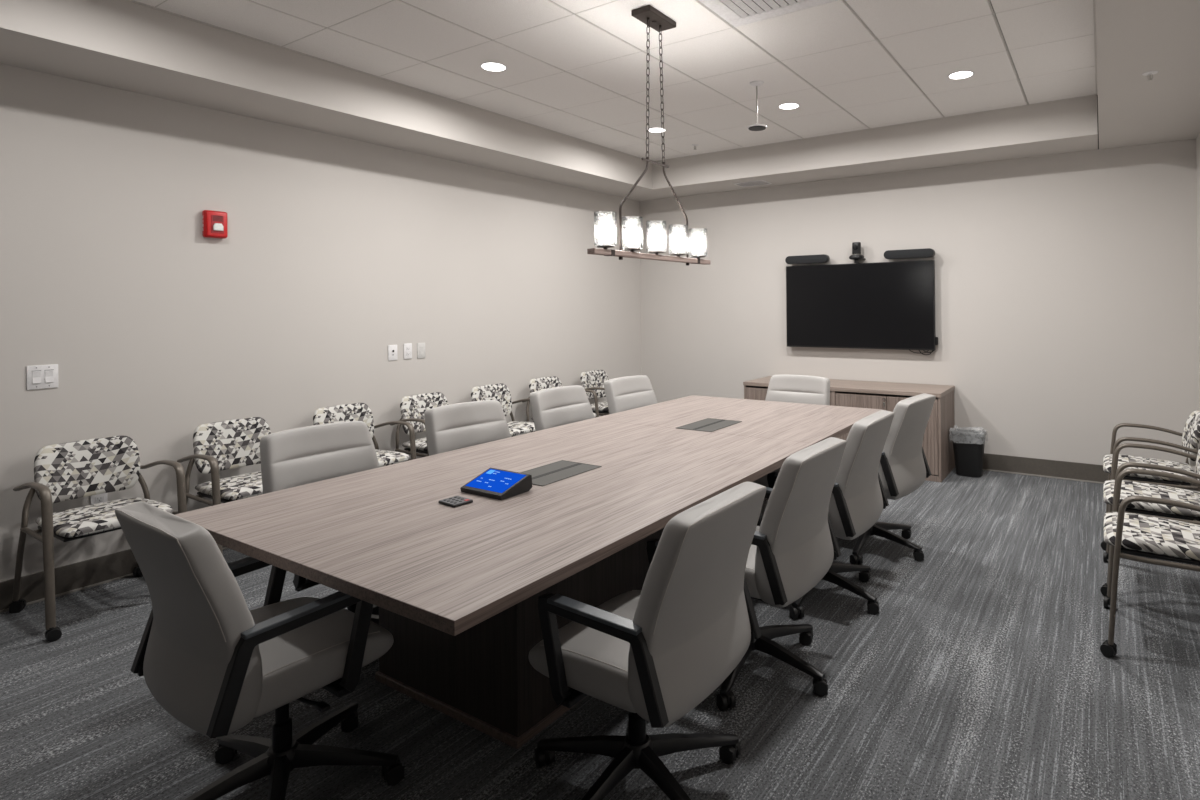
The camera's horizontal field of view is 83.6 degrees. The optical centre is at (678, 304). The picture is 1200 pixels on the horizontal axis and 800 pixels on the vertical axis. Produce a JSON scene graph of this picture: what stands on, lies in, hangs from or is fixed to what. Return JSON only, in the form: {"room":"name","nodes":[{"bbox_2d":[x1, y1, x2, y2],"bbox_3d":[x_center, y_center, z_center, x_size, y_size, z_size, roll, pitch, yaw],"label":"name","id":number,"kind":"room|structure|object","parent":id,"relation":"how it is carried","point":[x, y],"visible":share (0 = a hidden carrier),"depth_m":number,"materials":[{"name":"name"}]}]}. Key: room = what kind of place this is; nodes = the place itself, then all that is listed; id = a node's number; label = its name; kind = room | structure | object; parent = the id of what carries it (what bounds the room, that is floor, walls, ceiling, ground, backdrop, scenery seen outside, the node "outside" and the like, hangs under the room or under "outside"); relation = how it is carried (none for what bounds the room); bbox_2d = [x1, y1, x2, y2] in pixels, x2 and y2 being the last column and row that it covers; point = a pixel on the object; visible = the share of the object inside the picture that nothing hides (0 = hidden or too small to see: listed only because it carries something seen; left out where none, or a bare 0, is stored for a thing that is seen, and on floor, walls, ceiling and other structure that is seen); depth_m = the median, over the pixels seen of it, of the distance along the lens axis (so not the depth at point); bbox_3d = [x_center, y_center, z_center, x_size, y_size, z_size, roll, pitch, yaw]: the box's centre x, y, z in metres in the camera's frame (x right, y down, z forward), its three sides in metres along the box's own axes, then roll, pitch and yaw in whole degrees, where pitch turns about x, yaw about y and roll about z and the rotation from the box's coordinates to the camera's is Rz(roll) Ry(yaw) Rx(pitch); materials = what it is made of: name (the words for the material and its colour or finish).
{"room":"conference room","nodes":[
{"label":"conference room","id":0,"kind":"room"},
{"bbox_2d":[0,64,640,581],"bbox_3d":[-2.899,0.155,4.046,0.100,2.695,9.000,-1,0,32],"label":"wall","id":1,"kind":"structure","parent":0,"point":[336,251],"depth_m":4.21,"materials":[{"name":"grey paint"}]},
{"bbox_2d":[26,364,57,389],"bbox_3d":[-3.243,0.368,3.397,0.012,0.121,0.121,-1,0,32],"label":"light switch","id":2,"kind":"object","parent":1,"relation":"attached to","point":[37,376],"visible":1,"depth_m":3.39,"materials":[{"name":"white plastic"}]},
{"bbox_2d":[90,493,107,504],"bbox_3d":[-3.118,1.065,3.584,0.009,0.115,0.072,-1,0,32],"label":"power outlet","id":3,"kind":"object","parent":1,"relation":"attached to","point":[99,498],"visible":0.38,"depth_m":3.58,"materials":[{"name":"white plastic"}]},
{"bbox_2d":[95,496,102,501],"bbox_3d":[-3.116,1.045,3.583,0.004,0.028,0.034,-1,0,32],"label":"socket","id":4,"kind":"object","parent":3,"relation":"attached to","point":[97,498],"depth_m":3.58,"materials":[{"name":"white plastic"}]},
{"bbox_2d":[0,546,227,612],"bbox_3d":[-2.840,1.428,4.011,0.015,0.148,8.992,-1,0,32],"label":"baseboard","id":5,"kind":"structure","parent":1,"relation":"attached to","point":[85,574],"depth_m":3.50,"materials":[{"name":"rubber"}]},
{"bbox_2d":[202,210,227,238],"bbox_3d":[-2.808,-0.488,4.041,0.070,0.164,0.125,-1,0,32],"label":"fire alarm","id":6,"kind":"object","parent":1,"relation":"attached to","point":[214,223],"visible":1,"depth_m":4.02,"materials":[{"name":"red plastic"}]},
{"bbox_2d":[0,0,680,200],"bbox_3d":[-2.669,-1.370,3.892,0.681,0.350,9.200,-1,0,32],"label":"ceiling soffit","id":7,"kind":"structure","parent":1,"relation":"attached to","point":[126,45],"depth_m":3.90,"materials":[{"name":"grey paint"}]},
{"bbox_2d":[388,345,396,360],"bbox_3d":[-2.176,0.365,5.075,0.011,0.118,0.078,-1,0,32],"label":"plate","id":8,"kind":"object","parent":1,"relation":"attached to","point":[392,349],"visible":1,"depth_m":5.07,"materials":[{"name":"white plastic"}]},
{"bbox_2d":[404,343,411,358],"bbox_3d":[-2.107,0.361,5.186,0.009,0.120,0.072,-1,0,32],"label":"power outlet","id":9,"kind":"object","parent":1,"relation":"attached to","point":[407,347],"visible":1,"depth_m":5.19,"materials":[{"name":"white plastic"}]},
{"bbox_2d":[417,343,424,358],"bbox_3d":[-2.042,0.364,5.289,0.008,0.122,0.074,-1,0,32],"label":"blank plate","id":10,"kind":"object","parent":1,"relation":"attached to","point":[420,346],"visible":1,"depth_m":5.28,"materials":[{"name":"white plastic"}]},
{"bbox_2d":[0,468,1199,799],"bbox_3d":[-0.657,1.539,2.628,5.380,0.120,9.200,-1,0,32],"label":"floor","id":11,"kind":"structure","parent":0,"point":[981,671],"depth_m":2.46,"materials":[{"name":"grey carpet"}]},
{"bbox_2d":[9,436,186,641],"bbox_3d":[-2.888,1.102,3.338,0.602,0.807,0.564,-1,0,32],"label":"chair","id":12,"kind":"object","parent":11,"relation":"on","point":[83,468],"visible":0.89,"depth_m":3.31,"materials":[{"name":"fabric"}]},
{"bbox_2d":[177,417,270,554],"bbox_3d":[-2.526,1.099,3.907,0.602,0.807,0.564,-1,0,32],"label":"chair","id":13,"kind":"object","parent":11,"relation":"on","point":[229,444],"visible":0.59,"depth_m":3.88,"materials":[{"name":"multicoloured fabric"}]},
{"bbox_2d":[115,501,403,799],"bbox_3d":[-1.236,1.018,2.026,0.674,0.933,0.699,-1,0,34],"label":"chair","id":14,"kind":"object","parent":11,"relation":"on","point":[216,665],"visible":0.99,"depth_m":1.81,"materials":[{"name":"grey leather"}]},
{"bbox_2d":[260,421,379,624],"bbox_3d":[-1.439,1.020,2.927,0.659,0.931,0.666,-1,0,34],"label":"chair","id":15,"kind":"object","parent":11,"relation":"on","point":[290,458],"visible":0.3,"depth_m":3.00,"materials":[{"name":"grey leather"}]},
{"bbox_2d":[313,403,415,466],"bbox_3d":[-2.156,1.096,4.489,0.602,0.807,0.564,-1,0,32],"label":"chair","id":16,"kind":"object","parent":11,"relation":"on","point":[354,411],"visible":0.32,"depth_m":4.57,"materials":[{"name":"multicoloured fabric"}]},
{"bbox_2d":[390,392,447,456],"bbox_3d":[-1.807,1.093,5.038,0.602,0.807,0.564,-1,0,32],"label":"chair","id":17,"kind":"object","parent":11,"relation":"on","point":[413,408],"visible":0.34,"depth_m":5.02,"materials":[{"name":"multicoloured fabric"}]},
{"bbox_2d":[424,400,510,455],"bbox_3d":[-0.994,1.016,3.590,0.656,0.931,0.668,-1,0,37],"label":"chair","id":18,"kind":"object","parent":11,"relation":"on","point":[451,427],"visible":0.3,"depth_m":3.70,"materials":[{"name":"grey leather"}]},
{"bbox_2d":[471,383,535,436],"bbox_3d":[-1.453,1.089,5.595,0.602,0.807,0.564,-1,0,32],"label":"chair","id":19,"kind":"object","parent":11,"relation":"on","point":[500,392],"visible":0.34,"depth_m":5.68,"materials":[{"name":"multicoloured fabric"}]},
{"bbox_2d":[175,395,881,748],"bbox_3d":[-0.199,1.105,3.478,1.526,0.740,3.592,-1,0,32],"label":"conference table","id":20,"kind":"object","parent":11,"relation":"on","point":[457,590],"visible":0.69,"depth_m":2.40,"materials":[{"name":"laminate"}]},
{"bbox_2d":[438,496,472,506],"bbox_3d":[-0.832,0.734,2.488,0.100,0.012,0.084,-1,0,36],"label":"remote control","id":21,"kind":"object","parent":20,"relation":"on","point":[455,501],"visible":1,"depth_m":2.47,"materials":[{"name":"grey plastic"}]},
{"bbox_2d":[460,468,531,499],"bbox_3d":[-0.722,0.707,2.642,0.228,0.065,0.168,-1,0,32],"label":"console","id":22,"kind":"object","parent":20,"relation":"on","point":[499,484],"visible":1,"depth_m":2.62,"materials":[{"name":"black plastic"}]},
{"bbox_2d":[520,460,601,485],"bbox_3d":[-0.551,0.737,2.930,0.240,0.003,0.380,-1,0,32],"label":"hatch","id":23,"kind":"object","parent":20,"relation":"on","point":[550,473],"visible":0.75,"depth_m":2.94,"materials":[{"name":"grey metal"}]},
{"bbox_2d":[676,418,741,431],"bbox_3d":[0.190,0.730,4.052,0.245,0.003,0.390,-1,0,32],"label":"hatch","id":24,"kind":"object","parent":20,"relation":"on","point":[709,424],"visible":1,"depth_m":4.03,"materials":[{"name":"grey metal"}]},
{"bbox_2d":[523,376,598,421],"bbox_3d":[-1.096,1.086,6.156,0.602,0.807,0.564,-1,0,32],"label":"chair","id":25,"kind":"object","parent":11,"relation":"on","point":[536,384],"visible":0.24,"depth_m":6.23,"materials":[{"name":"multicoloured fabric"}]},
{"bbox_2d":[529,385,593,430],"bbox_3d":[-0.576,1.013,4.288,0.673,0.933,0.693,-1,0,33],"label":"chair","id":26,"kind":"object","parent":11,"relation":"on","point":[556,406],"visible":0.34,"depth_m":4.37,"materials":[{"name":"grey leather"}]},
{"bbox_2d":[580,370,609,415],"bbox_3d":[-0.715,1.083,6.755,0.602,0.807,0.564,-1,0,32],"label":"chair","id":27,"kind":"object","parent":11,"relation":"on","point":[594,380],"visible":0.31,"depth_m":6.78,"materials":[{"name":"multicoloured fabric"}]},
{"bbox_2d":[604,375,656,413],"bbox_3d":[-0.169,1.010,4.909,0.649,0.933,0.671,-1,0,35],"label":"chair","id":28,"kind":"object","parent":11,"relation":"on","point":[628,392],"visible":0.3,"depth_m":5.00,"materials":[{"name":"grey leather"}]},
{"bbox_2d":[528,482,765,799],"bbox_3d":[-0.143,1.007,2.013,0.705,0.933,0.652,-1,0,33],"label":"chair","id":29,"kind":"object","parent":11,"relation":"on","point":[654,653],"visible":1,"depth_m":1.85,"materials":[{"name":"grey leather"}]},
{"bbox_2d":[716,437,846,710],"bbox_3d":[0.297,1.003,2.700,0.665,0.931,0.665,-1,0,34],"label":"chair","id":30,"kind":"object","parent":11,"relation":"on","point":[794,545],"visible":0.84,"depth_m":2.46,"materials":[{"name":"grey leather"}]},
{"bbox_2d":[765,374,829,404],"bbox_3d":[0.783,1.000,4.832,0.688,0.933,0.661,-1,0,33],"label":"chair","id":31,"kind":"object","parent":11,"relation":"on","point":[805,389],"visible":0.34,"depth_m":5.00,"materials":[{"name":"grey leather"}]},
{"bbox_2d":[761,410,893,618],"bbox_3d":[0.694,1.000,3.366,0.694,0.933,0.642,-1,0,31],"label":"chair","id":32,"kind":"object","parent":11,"relation":"on","point":[858,499],"visible":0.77,"depth_m":3.13,"materials":[{"name":"grey leather"}]},
{"bbox_2d":[743,376,954,481],"bbox_3d":[1.548,1.096,6.174,1.801,0.728,0.620,-1,0,32],"label":"credenza","id":33,"kind":"object","parent":11,"relation":"on","point":[937,444],"visible":0.26,"depth_m":5.75,"materials":[{"name":"laminate"}]},
{"bbox_2d":[743,376,954,397],"bbox_3d":[1.547,0.749,6.177,1.801,0.034,0.614,-1,0,32],"label":"countertop","id":34,"kind":"structure","parent":33,"relation":"on","point":[875,387],"depth_m":5.90,"materials":[{"name":"laminate"}]},
{"bbox_2d":[850,393,935,564],"bbox_3d":[1.152,0.995,4.012,0.668,0.931,0.664,-1,0,39],"label":"chair","id":35,"kind":"object","parent":11,"relation":"on","point":[903,465],"visible":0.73,"depth_m":3.77,"materials":[{"name":"grey leather"}]},
{"bbox_2d":[951,429,986,476],"bbox_3d":[2.471,1.249,5.673,0.292,0.403,0.210,-1,0,32],"label":"waste bin","id":36,"kind":"object","parent":11,"relation":"on","point":[968,445],"visible":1,"depth_m":5.61,"materials":[{"name":"black plastic"}]},
{"bbox_2d":[1100,468,1199,657],"bbox_3d":[2.144,1.052,2.831,0.602,0.807,0.564,-1,0,32],"label":"chair","id":37,"kind":"object","parent":11,"relation":"on","point":[1133,534],"visible":1,"depth_m":2.75,"materials":[{"name":"multicoloured fabric"}]},
{"bbox_2d":[1100,443,1199,596],"bbox_3d":[2.501,1.048,3.392,0.602,0.807,0.564,-1,0,32],"label":"chair","id":38,"kind":"object","parent":11,"relation":"on","point":[1128,488],"visible":0.74,"depth_m":3.34,"materials":[{"name":"multicoloured fabric"}]},
{"bbox_2d":[1101,411,1199,550],"bbox_3d":[2.890,1.045,4.004,0.602,0.807,0.564,-1,0,32],"label":"chair","id":39,"kind":"object","parent":11,"relation":"on","point":[1190,435],"visible":0.66,"depth_m":3.92,"materials":[{"name":"multicoloured fabric"}]},
{"bbox_2d":[128,0,1097,161],"bbox_3d":[-0.325,-1.537,3.240,3.977,0.064,6.419,-1,0,32],"label":"ceiling","id":40,"kind":"structure","parent":0,"point":[576,69],"depth_m":4.07,"materials":[{"name":"white tile"}]},
{"bbox_2d":[479,62,507,71],"bbox_3d":[-1.163,-1.497,4.193,0.172,0.004,0.172,-1,0,32],"label":"recessed light","id":41,"kind":"object","parent":40,"relation":"in","point":[489,66],"visible":1,"depth_m":4.19,"materials":[{"name":"white plastic"}]},
{"bbox_2d":[587,5,710,265],"bbox_3d":[-0.120,-0.865,3.484,0.116,1.291,1.064,-1,0,32],"label":"chandelier","id":42,"kind":"object","parent":40,"relation":"hanging from","point":[650,16],"visible":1,"depth_m":3.45,"materials":[{"name":"brown metal"}]},
{"bbox_2d":[647,127,666,132],"bbox_3d":[-0.187,-1.506,5.743,0.172,0.004,0.172,-1,0,32],"label":"recessed light","id":43,"kind":"object","parent":40,"relation":"in","point":[655,129],"visible":0.84,"depth_m":5.75,"materials":[{"name":"white plastic"}]},
{"bbox_2d":[749,80,763,86],"bbox_3d":[0.535,-1.505,4.553,0.100,0.022,0.100,-1,0,32],"label":"ceiling mount","id":44,"kind":"object","parent":40,"relation":"attached to","point":[757,83],"depth_m":4.53,"materials":[{"name":"white plastic"}]},
{"bbox_2d":[747,80,766,130],"bbox_3d":[0.537,-1.358,4.552,0.136,0.316,0.136,-1,0,32],"label":"microphone","id":45,"kind":"object","parent":40,"relation":"hanging from","point":[755,127],"visible":1,"depth_m":4.54,"materials":[{"name":"white plastic"}]},
{"bbox_2d":[748,126,765,130],"bbox_3d":[0.538,-1.204,4.552,0.120,0.006,0.120,-1,0,32],"label":"grille","id":46,"kind":"object","parent":45,"relation":"attached to","point":[752,128],"depth_m":4.54,"materials":[{"name":"black metal"}]},
{"bbox_2d":[699,0,836,26],"bbox_3d":[0.395,-1.508,3.219,0.584,0.016,0.584,-1,0,32],"label":"ceiling vent","id":47,"kind":"object","parent":40,"relation":"in","point":[737,13],"visible":1,"depth_m":3.38,"materials":[{"name":"white plastic"}]},
{"bbox_2d":[778,103,799,109],"bbox_3d":[0.844,-1.516,5.087,0.172,0.004,0.172,-1,0,32],"label":"recessed light","id":48,"kind":"object","parent":40,"relation":"in","point":[786,106],"visible":1,"depth_m":5.09,"materials":[{"name":"white plastic"}]},
{"bbox_2d":[947,70,974,79],"bbox_3d":[1.879,-1.527,4.429,0.172,0.004,0.172,-1,0,32],"label":"recessed light","id":49,"kind":"object","parent":40,"relation":"in","point":[959,74],"visible":1,"depth_m":4.42,"materials":[{"name":"white plastic"}]},
{"bbox_2d":[640,139,1198,472],"bbox_3d":[1.771,0.110,6.468,5.380,2.695,0.100,-1,0,32],"label":"wall","id":50,"kind":"structure","parent":0,"point":[1066,284],"depth_m":5.77,"materials":[{"name":"grey paint"}]},
{"bbox_2d":[733,180,771,186],"bbox_3d":[0.750,-1.221,6.731,0.330,0.011,0.230,-1,0,32],"label":"air vent","id":51,"kind":"object","parent":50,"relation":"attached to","point":[759,182],"visible":1,"depth_m":6.70,"materials":[{"name":"white plastic"}]},
{"bbox_2d":[785,254,829,263],"bbox_3d":[1.293,-0.450,6.634,0.445,0.080,0.124,-1,0,32],"label":"speaker","id":52,"kind":"object","parent":50,"relation":"attached to","point":[804,259],"visible":1,"depth_m":6.57},
{"bbox_2d":[786,260,937,354],"bbox_3d":[1.726,0.034,6.386,1.450,0.859,0.086,-1,0,32],"label":"television","id":53,"kind":"object","parent":50,"relation":"attached to","point":[879,305],"visible":1,"depth_m":6.32,"materials":[{"name":"black plastic"}]},
{"bbox_2d":[849,242,864,262],"bbox_3d":[1.703,-0.497,6.353,0.140,0.200,0.158,-1,0,32],"label":"camera","id":54,"kind":"object","parent":53,"relation":"on","point":[856,255],"visible":1,"depth_m":6.31,"materials":[{"name":"black plastic"}]},
{"bbox_2d":[652,95,1097,196],"bbox_3d":[1.580,-1.411,6.237,3.971,0.350,0.681,-1,0,32],"label":"ceiling soffit","id":55,"kind":"structure","parent":50,"relation":"attached to","point":[1070,125],"depth_m":5.73,"materials":[{"name":"grey paint"}]},
{"bbox_2d":[884,248,934,258],"bbox_3d":[2.122,-0.464,6.107,0.446,0.080,0.124,-1,0,32],"label":"speaker","id":56,"kind":"object","parent":50,"relation":"attached to","point":[927,252],"visible":1,"depth_m":6.05},
{"bbox_2d":[982,453,1194,490],"bbox_3d":[1.753,1.384,6.419,5.180,0.148,0.015,-1,0,32],"label":"baseboard","id":57,"kind":"structure","parent":50,"relation":"attached to","point":[1093,473],"depth_m":5.58,"materials":[{"name":"rubber"}]},
{"bbox_2d":[1196,133,1199,410],"bbox_3d":[1.556,0.109,1.212,0.100,2.695,9.000,-1,0,32],"label":"wall","id":58,"kind":"structure","parent":0,"point":[1198,136],"depth_m":4.97,"materials":[{"name":"grey paint"}]},
{"bbox_2d":[1096,0,1199,149],"bbox_3d":[1.278,-1.409,1.380,0.722,0.355,9.200,-1,0,32],"label":"ceiling","id":59,"kind":"structure","parent":58,"relation":"attached to","point":[1134,38],"depth_m":3.53,"materials":[{"name":"grey paint"}]},
{"bbox_2d":[1142,71,1157,81],"bbox_3d":[2.528,-1.221,3.568,0.072,0.042,0.072,-1,0,32],"label":"sprinkler","id":60,"kind":"object","parent":59,"relation":"attached to","point":[1149,73],"visible":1,"depth_m":3.56,"materials":[{"name":"white metal"}]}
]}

